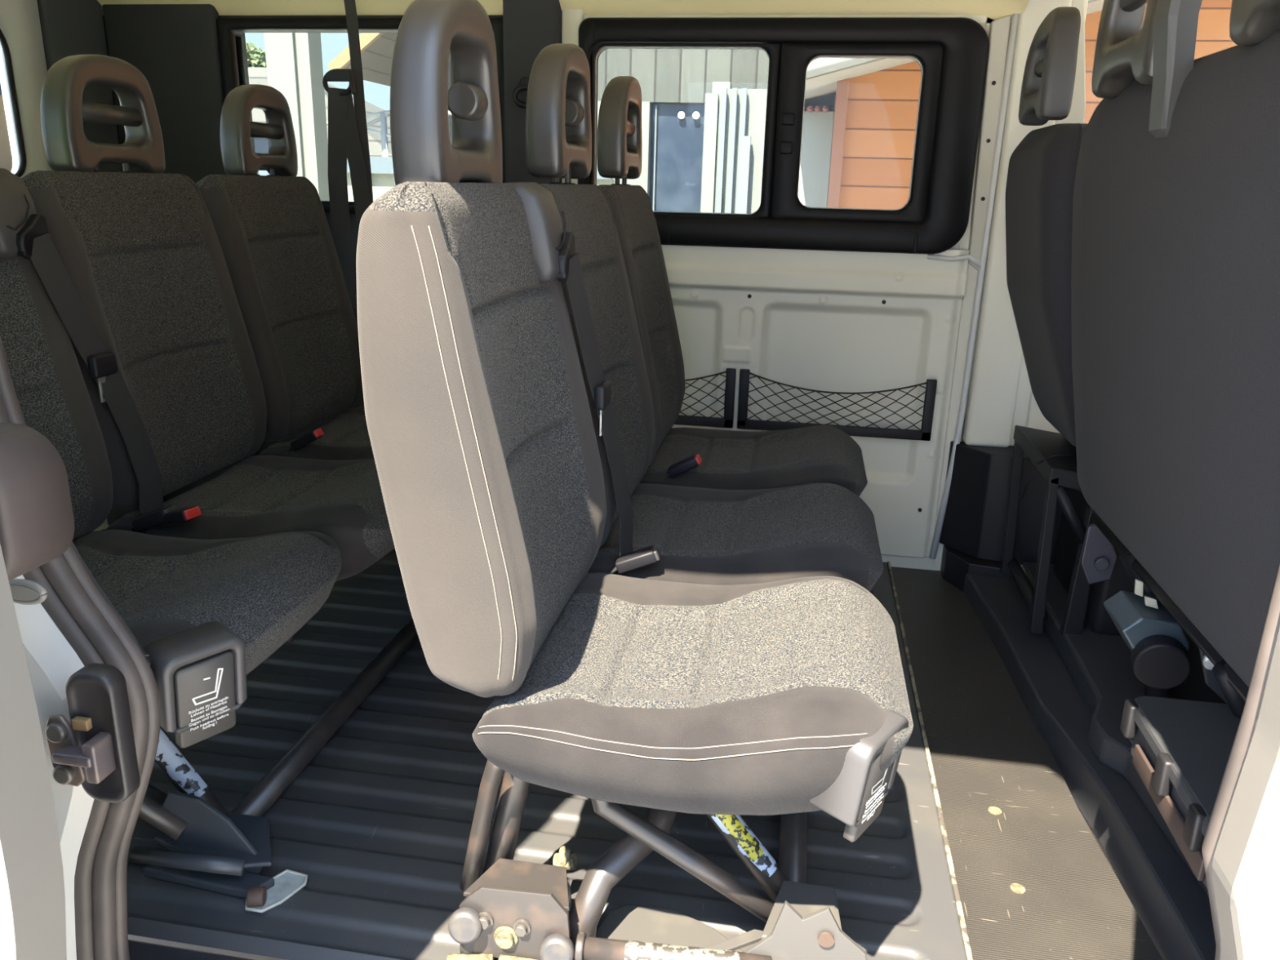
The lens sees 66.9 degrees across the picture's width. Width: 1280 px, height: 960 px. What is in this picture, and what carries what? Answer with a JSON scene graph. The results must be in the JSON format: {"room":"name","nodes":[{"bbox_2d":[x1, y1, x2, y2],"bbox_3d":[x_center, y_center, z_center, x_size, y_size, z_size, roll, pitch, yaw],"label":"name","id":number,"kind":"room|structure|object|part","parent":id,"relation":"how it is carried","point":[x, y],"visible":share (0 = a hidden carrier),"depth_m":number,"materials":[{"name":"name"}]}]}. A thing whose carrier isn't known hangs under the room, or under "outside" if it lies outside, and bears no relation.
{"room":"vehicle interior","nodes":[
{"label":"vehicle interior","id":0,"kind":"room"},
{"bbox_2d":[0,543,66,959],"bbox_3d":[-1.044,-0.055,0.775,1.138,2.300,0.055,4,17,9],"label":"sliding door","id":1,"kind":"structure","parent":0,"point":[33,920],"depth_m":0.77,"materials":[{"name":"grey paint"}]},
{"bbox_2d":[93,518,109,531],"bbox_3d":[-1.676,-0.404,2.014,0.060,1.610,1.870,4,17,9],"label":"wall","id":2,"kind":"structure","parent":0,"point":[104,525],"depth_m":2.81,"materials":[{"name":"grey"}]},
{"bbox_2d":[0,0,53,177],"bbox_3d":[-1.645,-0.773,1.770,0.062,0.640,1.510,4,17,9],"label":"window","id":3,"kind":"structure","parent":2,"relation":"in","point":[23,66],"depth_m":2.39,"materials":[{"name":"clear glass"}]},
{"bbox_2d":[36,0,164,525],"bbox_3d":[-1.508,-0.620,2.716,0.035,1.520,0.225,4,17,9],"label":"trim","id":4,"kind":"structure","parent":2,"relation":"attached to","point":[68,28],"depth_m":2.57,"materials":[{"name":"black plastic"}]},
{"bbox_2d":[71,540,141,648],"bbox_3d":[-0.656,0.014,1.060,0.189,1.560,0.028,4,17,9],"label":"lining","id":5,"kind":"object","parent":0,"point":[89,571],"visible":0.03,"depth_m":1.10,"materials":[{"name":"black rubber"}]},
{"bbox_2d":[102,4,968,558],"bbox_3d":[-0.342,-0.595,2.665,2.383,1.560,0.084,4,17,9],"label":"wall","id":6,"kind":"structure","parent":0,"point":[829,321],"depth_m":2.60,"materials":[{"name":"white metal"}]},
{"bbox_2d":[215,17,505,213],"bbox_3d":[-0.735,-0.974,2.613,0.810,0.495,0.060,4,17,9],"label":"window","id":7,"kind":"structure","parent":6,"relation":"in","point":[228,28],"depth_m":2.56,"materials":[{"name":"black plastic"}]},
{"bbox_2d":[511,76,529,108],"bbox_3d":[-0.290,-0.986,2.465,0.074,0.075,0.022,4,17,9],"label":"ring","id":8,"kind":"object","parent":6,"relation":"attached to","point":[524,82],"visible":0.56,"depth_m":2.46,"materials":[{"name":"black plastic"}]},
{"bbox_2d":[502,0,561,183],"bbox_3d":[-0.283,-0.588,2.649,0.145,1.560,0.100,4,17,9],"label":"trim","id":9,"kind":"structure","parent":6,"relation":"attached to","point":[529,26],"depth_m":2.45,"materials":[{"name":"black plastic"}]},
{"bbox_2d":[561,8,583,184],"bbox_3d":[-0.182,-0.586,2.650,0.055,1.560,0.065,4,17,9],"label":"trim","id":10,"kind":"structure","parent":6,"relation":"attached to","point":[571,19],"depth_m":2.44,"materials":[{"name":"beige plastic"}]},
{"bbox_2d":[674,368,736,428],"bbox_3d":[0.012,-0.237,2.662,0.494,0.164,0.024,4,17,9],"label":"net","id":11,"kind":"object","parent":6,"relation":"attached to","point":[726,421],"visible":0.32,"depth_m":2.64,"materials":[{"name":"black fabric"}]},
{"bbox_2d":[577,17,989,253],"bbox_3d":[0.334,-0.865,2.444,0.993,0.544,0.082,4,17,9],"label":"window","id":12,"kind":"structure","parent":6,"relation":"in","point":[951,54],"depth_m":2.38,"materials":[{"name":"black plastic"}]},
{"bbox_2d":[583,14,1010,570],"bbox_3d":[0.342,-0.536,2.600,1.240,1.600,0.092,4,17,9],"label":"wall frame","id":13,"kind":"object","parent":6,"relation":"attached to","point":[926,563],"visible":0.17,"depth_m":2.50,"materials":[{"name":"white metal"}]},
{"bbox_2d":[737,368,937,440],"bbox_3d":[0.519,-0.200,2.583,0.513,0.164,0.024,4,17,9],"label":"net","id":14,"kind":"object","parent":6,"relation":"attached to","point":[924,433],"visible":0.98,"depth_m":2.58,"materials":[{"name":"black fabric"}]},
{"bbox_2d":[927,13,1019,559],"bbox_3d":[0.797,-0.439,2.475,0.149,1.371,0.026,4,17,9],"label":"trim","id":15,"kind":"structure","parent":6,"relation":"attached to","point":[1015,19],"depth_m":2.43,"materials":[{"name":"grey paint"}]},
{"bbox_2d":[968,14,1010,274],"bbox_3d":[0.851,-0.810,2.374,0.057,0.597,0.052,4,17,9],"label":"trim","id":16,"kind":"structure","parent":6,"relation":"attached to","point":[999,28],"depth_m":2.34,"materials":[{"name":"beige"}]},
{"bbox_2d":[939,440,1066,591],"bbox_3d":[1.003,0.124,2.545,0.385,0.402,0.169,4,17,9],"label":"trim","id":17,"kind":"structure","parent":6,"relation":"attached to","point":[972,534],"depth_m":2.52,"materials":[{"name":"black plastic"}]},
{"bbox_2d":[97,0,1028,26],"bbox_3d":[-0.461,-0.957,1.626,2.455,0.140,1.860,4,17,9],"label":"ceiling","id":18,"kind":"structure","parent":0,"point":[994,10],"depth_m":2.39,"materials":[{"name":"beige"}]},
{"bbox_2d":[322,0,373,234],"bbox_3d":[-0.699,-0.907,2.385,0.110,0.587,0.136,4,17,9],"label":"belt","id":19,"kind":"object","parent":18,"relation":"hanging from","point":[348,136],"visible":0.99,"depth_m":2.35,"materials":[{"name":"black woven fabric webbing"},{"name":"black plastic"}]},
{"bbox_2d":[101,528,1163,959],"bbox_3d":[-0.417,0.416,2.080,2.560,0.046,1.690,4,17,9],"label":"floor","id":20,"kind":"structure","parent":0,"point":[369,842],"depth_m":1.58,"materials":[{"name":"black rubber"}]},
{"bbox_2d":[0,54,418,906],"bbox_3d":[-0.686,-0.148,1.782,0.624,1.200,1.423,4,17,9],"label":"bench","id":21,"kind":"object","parent":20,"relation":"on","point":[157,329],"visible":0.85,"depth_m":1.64,"materials":[{"name":"fabric"}]},
{"bbox_2d":[15,213,50,259],"bbox_3d":[-0.910,-0.364,1.449,0.015,0.066,0.062,4,17,9],"label":"outlet","id":22,"kind":"object","parent":21,"relation":"attached to","point":[33,237],"depth_m":1.44,"materials":[{"name":"black plastic"}]},
{"bbox_3d":[-0.978,-0.140,1.342,0.186,0.558,0.457,4,17,9],"label":"backrest","id":23,"kind":"part","parent":21,"relation":"part of","materials":[{"name":"fabric"}]},
{"bbox_3d":[-0.953,-0.533,1.698,0.011,0.058,0.011,4,17,9],"label":"headrest rod","id":24,"kind":"part","parent":21,"relation":"part of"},
{"bbox_3d":[-0.939,-0.556,1.774,0.011,0.058,0.011,4,17,9],"label":"headrest rod","id":25,"kind":"part","parent":21,"relation":"part of","materials":[{"name":"silver metal"}]},
{"bbox_3d":[-0.898,-0.276,1.790,0.186,0.558,0.457,4,17,9],"label":"backrest","id":26,"kind":"part","parent":21,"relation":"part of","materials":[{"name":"fabric"}]},
{"bbox_3d":[-0.728,0.380,1.466,0.206,0.291,0.037,7,18,18],"label":"leg","id":27,"kind":"part","parent":21,"relation":"part of","materials":[{"name":"metal"}]},
{"bbox_2d":[72,529,341,675],"bbox_3d":[-0.721,0.200,1.386,0.488,0.166,0.462,4,17,9],"label":"seat cushion","id":28,"kind":"object","parent":21,"relation":"on","point":[188,603],"depth_m":1.36,"materials":[{"name":"grey fabric"}]},
{"bbox_2d":[105,455,395,581],"bbox_3d":[-0.641,0.065,1.834,0.488,0.166,0.462,4,17,9],"label":"seat cushion","id":29,"kind":"object","parent":21,"relation":"on","point":[256,495],"depth_m":1.69,"materials":[{"name":"grey fabric"}]},
{"bbox_3d":[-0.851,-0.698,2.245,0.011,0.058,0.011,4,17,9],"label":"headrest rod","id":30,"kind":"part","parent":21,"relation":"part of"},
{"bbox_3d":[-0.818,-0.411,2.239,0.186,0.558,0.457,4,17,9],"label":"backrest","id":31,"kind":"part","parent":21,"relation":"part of","materials":[{"name":"fabric"}]},
{"bbox_3d":[-0.669,0.130,1.859,0.350,0.060,1.230,4,17,9],"label":"under frame","id":32,"kind":"part","parent":21,"relation":"part of","materials":[{"name":"black plastic"}]},
{"bbox_2d":[257,406,374,460],"bbox_3d":[-0.561,-0.070,2.282,0.488,0.166,0.462,4,17,9],"label":"seat cushion","id":33,"kind":"object","parent":21,"relation":"on","point":[346,437],"depth_m":2.13,"materials":[{"name":"grey fabric"}]},
{"bbox_2d":[355,0,913,959],"bbox_3d":[0.114,-0.089,1.655,0.608,1.214,1.428,4,17,9],"label":"bench","id":34,"kind":"object","parent":20,"relation":"on","point":[664,619],"visible":1,"depth_m":1.23,"materials":[{"name":"fabric"}]},
{"bbox_3d":[-0.170,-0.081,1.216,0.186,0.558,0.457,4,17,9],"label":"backrest","id":35,"kind":"part","parent":34,"relation":"part of","materials":[{"name":"fabric"}]},
{"bbox_3d":[-0.203,0.443,1.284,0.104,0.277,0.033,16,22,40],"label":"leg","id":36,"kind":"part","parent":34,"relation":"part of","materials":[{"name":"grey metal"}]},
{"bbox_3d":[-0.176,0.430,1.333,0.089,0.296,0.046,-3,18,-13],"label":"leg","id":37,"kind":"part","parent":34,"relation":"part of","materials":[{"name":"grey metal"}]},
{"bbox_3d":[-0.135,-0.475,1.555,0.011,0.072,0.011,4,17,9],"label":"headrest rod","id":38,"kind":"part","parent":34,"relation":"part of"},
{"bbox_3d":[-0.114,0.557,1.385,0.046,0.086,0.035,4,17,9],"label":"locking rod","id":39,"kind":"part","parent":34,"relation":"part of","materials":[{"name":"yellow plastic"}]},
{"bbox_2d":[555,231,575,282],"bbox_3d":[-0.102,-0.304,1.323,0.015,0.066,0.062,4,17,9],"label":"outlet","id":40,"kind":"object","parent":34,"relation":"attached to","point":[565,241],"depth_m":1.31,"materials":[{"name":"black plastic"}]},
{"bbox_3d":[-0.122,-0.498,1.630,0.011,0.072,0.011,4,17,9],"label":"headrest rod","id":41,"kind":"part","parent":34,"relation":"part of","materials":[{"name":"silver metal"}]},
{"bbox_3d":[-0.090,-0.216,1.665,0.186,0.558,0.457,4,17,9],"label":"backrest","id":42,"kind":"part","parent":34,"relation":"part of","materials":[{"name":"fabric"}]},
{"bbox_3d":[-0.048,-0.621,2.030,0.011,0.076,0.011,4,17,9],"label":"headrest rod","id":43,"kind":"part","parent":34,"relation":"part of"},
{"bbox_3d":[-0.011,0.523,1.349,0.055,0.218,0.249,15,22,38],"label":"arm","id":44,"kind":"part","parent":34,"relation":"part of"},
{"bbox_3d":[-0.034,-0.644,2.106,0.011,0.076,0.011,4,17,9],"label":"headrest rod","id":45,"kind":"part","parent":34,"relation":"part of","materials":[{"name":"silver metal"}]},
{"bbox_3d":[-0.010,-0.351,2.113,0.186,0.558,0.457,4,17,9],"label":"backrest","id":46,"kind":"part","parent":34,"relation":"part of","materials":[{"name":"fabric"}]},
{"bbox_3d":[0.052,0.641,1.310,0.264,0.009,0.155,4,17,9],"label":"plate","id":47,"kind":"part","parent":34,"relation":"part of","materials":[{"name":"beige metal"}]},
{"bbox_2d":[472,572,913,815],"bbox_3d":[0.087,0.260,1.260,0.488,0.166,0.462,4,17,9],"label":"seat cushion","id":48,"kind":"object","parent":34,"relation":"on","point":[786,695],"depth_m":1.09,"materials":[{"name":"grey fabric"}]},
{"bbox_2d":[587,482,884,591],"bbox_3d":[0.167,0.124,1.708,0.488,0.166,0.462,4,17,9],"label":"seat cushion","id":49,"kind":"object","parent":34,"relation":"on","point":[690,535],"depth_m":1.62,"materials":[{"name":"grey fabric"}]},
{"bbox_2d":[715,814,763,862],"bbox_3d":[0.136,0.484,1.329,0.070,0.076,0.013,6,18,15],"label":"print","id":50,"kind":"object","parent":34,"relation":"attached to","point":[744,843],"depth_m":1.33},
{"bbox_3d":[0.120,0.442,1.334,0.206,0.291,0.037,7,18,18],"label":"leg","id":51,"kind":"part","parent":34,"relation":"part of","materials":[{"name":"metal"}]},
{"bbox_2d":[639,425,867,496],"bbox_3d":[0.247,-0.011,2.157,0.488,0.166,0.462,4,17,9],"label":"seat cushion","id":52,"kind":"object","parent":34,"relation":"on","point":[694,457],"depth_m":2.08,"materials":[{"name":"grey fabric"}]},
{"bbox_2d":[961,0,1088,447],"bbox_3d":[0.974,-0.688,2.398,0.194,1.240,0.095,4,17,9],"label":"wall pillar","id":53,"kind":"structure","parent":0,"point":[999,393],"depth_m":2.44,"materials":[{"name":"white metal"}]},
{"bbox_2d":[1020,391,1060,567],"bbox_3d":[1.518,-0.337,2.426,1.000,1.900,0.060,4,17,9],"label":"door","id":54,"kind":"structure","parent":53,"relation":"attached to","point":[1036,420],"depth_m":2.53,"materials":[{"name":"white metal"}]},
{"bbox_2d":[963,561,1216,959],"bbox_3d":[1.084,0.509,1.762,0.730,0.150,1.600,4,17,9],"label":"step","id":55,"kind":"structure","parent":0,"point":[1074,689],"depth_m":1.75,"materials":[{"name":"black plastic"}]},
{"bbox_2d":[1000,6,1134,635],"bbox_3d":[1.101,-0.303,2.041,0.659,1.260,0.478,4,17,9],"label":"seat","id":56,"kind":"object","parent":55,"relation":"on","point":[1042,166],"visible":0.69,"depth_m":2.00,"materials":[{"name":"fabric"}]},
{"bbox_3d":[0.918,-0.411,2.052,0.264,0.630,0.457,4,17,9],"label":"backrest","id":57,"kind":"part","parent":56,"relation":"part of","materials":[{"name":"fabric"}]},
{"bbox_3d":[0.927,0.104,2.207,0.115,0.375,0.382,4,17,9],"label":"seat frame","id":58,"kind":"part","parent":56,"relation":"part of","materials":[{"name":"black metal"}]},
{"bbox_3d":[1.196,0.143,2.178,0.390,0.330,0.370,4,17,9],"label":"seat","id":59,"kind":"part","parent":56,"relation":"part of","materials":[{"name":"black plastic"}]},
{"bbox_2d":[1071,0,1279,888],"bbox_3d":[0.973,-0.117,1.288,0.654,1.337,1.076,4,17,9],"label":"seat","id":60,"kind":"object","parent":55,"relation":"on","point":[1175,277],"visible":0.97,"depth_m":1.26,"materials":[{"name":"fabric"}]},
{"bbox_3d":[0.864,0.348,1.488,0.133,0.313,1.000,4,17,9],"label":"seat frame","id":61,"kind":"part","parent":60,"relation":"part of","materials":[{"name":"black plastic"}]},
{"bbox_2d":[1120,696,1239,888],"bbox_3d":[0.849,0.470,1.252,0.363,0.210,0.340,4,17,9],"label":"tray","id":62,"kind":"object","parent":60,"relation":"on","point":[1180,750],"depth_m":1.27,"materials":[{"name":"black plastic"}]},
{"bbox_3d":[1.102,0.381,1.429,0.310,0.310,0.950,4,17,9],"label":"seat","id":63,"kind":"part","parent":60,"relation":"part of","materials":[{"name":"black plastic"}]},
{"bbox_3d":[0.875,0.275,1.448,0.119,0.169,0.010,4,17,9],"label":"plate","id":64,"kind":"part","parent":60,"relation":"part of","materials":[{"name":"grey plastic"}]},
{"bbox_2d":[1210,624,1279,959],"bbox_3d":[0.609,0.477,0.852,0.231,1.220,0.060,4,17,9],"label":"wall pillar","id":65,"kind":"structure","parent":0,"point":[1245,861],"depth_m":0.80,"materials":[{"name":"white metal"}]},
{"bbox_2d":[1201,564,1279,959],"bbox_3d":[0.549,0.398,0.882,0.092,1.151,0.023,4,17,9],"label":"trim","id":66,"kind":"structure","parent":65,"relation":"attached to","point":[1250,713],"depth_m":0.83,"materials":[{"name":"rubber"}]},
{"bbox_3d":[-1.265,0.024,1.079,1.220,1.860,0.040,4,17,9],"label":"wall","id":67,"kind":"structure","parent":0,"visible":0},
{"bbox_2d":[8,578,48,604],"bbox_3d":[-0.620,0.113,0.974,0.052,0.028,0.008,4,17,9],"label":"plug","id":68,"kind":"object","parent":67,"relation":"attached to","point":[24,592],"visible":0.78,"depth_m":0.97,"materials":[{"name":"grey plastic"}]},
{"bbox_2d":[0,422,74,581],"bbox_3d":[-0.573,0.023,0.848,0.105,0.132,0.075,4,17,9],"label":"cover","id":69,"kind":"object","parent":67,"relation":"attached to","point":[37,519],"visible":0.9,"depth_m":0.84,"materials":[{"name":"grey plastic"}]},
{"bbox_2d":[13,574,93,959],"bbox_3d":[-0.681,0.115,1.018,0.190,1.750,0.057,4,17,9],"label":"door frame","id":70,"kind":"structure","parent":67,"relation":"attached to","point":[51,660],"depth_m":1.03,"materials":[{"name":"paint"}]},
{"bbox_2d":[0,336,160,959],"bbox_3d":[-0.659,0.085,1.046,0.240,1.692,0.046,4,17,9],"label":"seal","id":71,"kind":"structure","parent":67,"relation":"attached to","point":[74,602],"depth_m":1.08,"materials":[{"name":"rubber"}]},
{"bbox_2d":[44,714,115,786],"bbox_3d":[-0.579,0.282,0.992,0.069,0.082,0.033,4,17,9],"label":"door latch","id":72,"kind":"object","parent":67,"relation":"in","point":[68,760],"depth_m":0.98,"materials":[{"name":"metal"}]},
{"bbox_2d":[65,662,140,803],"bbox_3d":[-0.557,0.265,1.001,0.053,0.152,0.028,4,17,9],"label":"latch plate","id":73,"kind":"object","parent":67,"relation":"attached to","point":[97,696],"visible":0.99,"depth_m":0.99,"materials":[{"name":"black plastic"}]},
{"bbox_2d":[128,939,254,959],"bbox_3d":[-0.174,0.802,1.218,1.800,0.185,0.185,4,17,9],"label":"sill","id":74,"kind":"structure","parent":67,"relation":"attached to","point":[138,950],"depth_m":1.34,"materials":[{"name":"grey"}]},
{"label":"outside","id":75,"kind":"structure","parent":0,"visible":0},
{"bbox_2d":[128,811,1127,959],"bbox_3d":[2.896,-3.477,16.978,80.000,0.050,85.000,4,17,9],"label":"ground","id":76,"kind":"structure","parent":75,"point":[132,937],"depth_m":2.03,"materials":[{"name":"black rubber"}]},
{"bbox_2d":[0,81,13,172],"bbox_3d":[-6.641,-3.337,7.855,2.020,4.550,7.500,4,17,9],"label":"house","id":77,"kind":"structure","parent":76,"relation":"on","point":[6,157],"depth_m":8.47,"materials":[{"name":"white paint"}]},
{"bbox_2d":[245,41,266,67],"bbox_3d":[-6.299,-5.319,16.064,1.047,3.549,1.860,4,17,9],"label":"tree","id":78,"kind":"object","parent":76,"relation":"on","point":[255,59],"visible":0.13,"depth_m":15.09,"materials":[{"name":"green plant"}]},
{"bbox_2d":[263,32,329,200],"bbox_3d":[-1.806,-1.953,5.114,0.230,3.750,0.160,4,17,9],"label":"post","id":79,"kind":"object","parent":76,"relation":"on","point":[294,60],"visible":0.28,"depth_m":5.03,"materials":[{"name":"grey paint"}]},
{"bbox_2d":[248,67,391,174],"bbox_3d":[-4.814,-4.544,14.530,5.000,3.040,4.000,4,17,9],"label":"building","id":80,"kind":"structure","parent":76,"relation":"on","point":[256,75],"depth_m":13.22,"materials":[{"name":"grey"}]},
{"bbox_2d":[326,110,451,156],"bbox_3d":[-2.199,-2.398,9.203,2.309,2.187,0.060,4,17,9],"label":"frame","id":81,"kind":"object","parent":76,"relation":"on","point":[384,115],"visible":0.29,"depth_m":8.96,"materials":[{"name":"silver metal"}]},
{"bbox_2d":[328,32,452,146],"bbox_3d":[-0.838,-3.960,9.835,3.240,4.870,3.460,4,17,9],"label":"house","id":82,"kind":"structure","parent":76,"relation":"on","point":[376,48],"depth_m":8.71,"materials":[{"name":"brown"}]},
{"bbox_2d":[257,156,613,201],"bbox_3d":[-1.319,-1.210,6.280,2.300,1.670,0.100,4,17,9],"label":"fence","id":83,"kind":"object","parent":76,"relation":"on","point":[383,180],"visible":0.07,"depth_m":6.12,"materials":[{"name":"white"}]},
{"bbox_3d":[-1.292,-1.167,6.314,2.250,1.570,0.050,4,17,9],"label":"panel","id":84,"kind":"part","parent":83,"relation":"part of","materials":[{"name":"white"}]},
{"bbox_2d":[597,48,768,213],"bbox_3d":[0.079,-2.490,6.344,2.250,4.150,0.580,4,17,9],"label":"window","id":85,"kind":"structure","parent":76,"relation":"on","point":[704,110],"depth_m":6.16,"materials":[{"name":"grey wood boards"},{"name":"white painted wood"},{"name":"dark glass"}]},
{"bbox_3d":[0.250,-1.445,6.534,0.400,2.050,0.040,4,17,9],"label":"doorway","id":86,"kind":"part","parent":85,"relation":"part of","materials":[{"name":"clear glass"}]},
{"bbox_2d":[677,111,684,119],"bbox_3d":[0.266,-2.341,6.213,0.044,0.044,0.020,4,17,9],"label":"lamp","id":87,"kind":"object","parent":85,"relation":"attached to","point":[681,115],"depth_m":6.21,"materials":[{"name":"white"}]},
{"bbox_2d":[692,111,699,119],"bbox_3d":[0.359,-2.334,6.199,0.044,0.044,0.020,4,17,9],"label":"lamp","id":88,"kind":"object","parent":85,"relation":"attached to","point":[695,115],"depth_m":6.19,"materials":[{"name":"white"}]},
{"bbox_2d":[798,105,834,207],"bbox_3d":[0.943,-1.144,5.717,0.230,1.987,0.841,4,17,9],"label":"fence","id":89,"kind":"object","parent":76,"relation":"on","point":[817,126],"visible":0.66,"depth_m":5.14,"materials":[{"name":"grey"}]},
{"bbox_2d":[813,104,833,111],"bbox_3d":[1.091,-1.534,6.125,0.550,2.500,0.100,4,17,9],"label":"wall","id":90,"kind":"structure","parent":76,"relation":"on","point":[830,107],"depth_m":5.85,"materials":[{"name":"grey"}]},
{"bbox_2d":[804,0,1236,209],"bbox_3d":[2.921,-1.618,5.395,4.148,3.180,3.115,4,17,9],"label":"wooden cabin","id":91,"kind":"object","parent":76,"relation":"on","point":[874,100],"visible":0.03,"depth_m":4.57,"materials":[{"name":"orange wood"}]}
]}

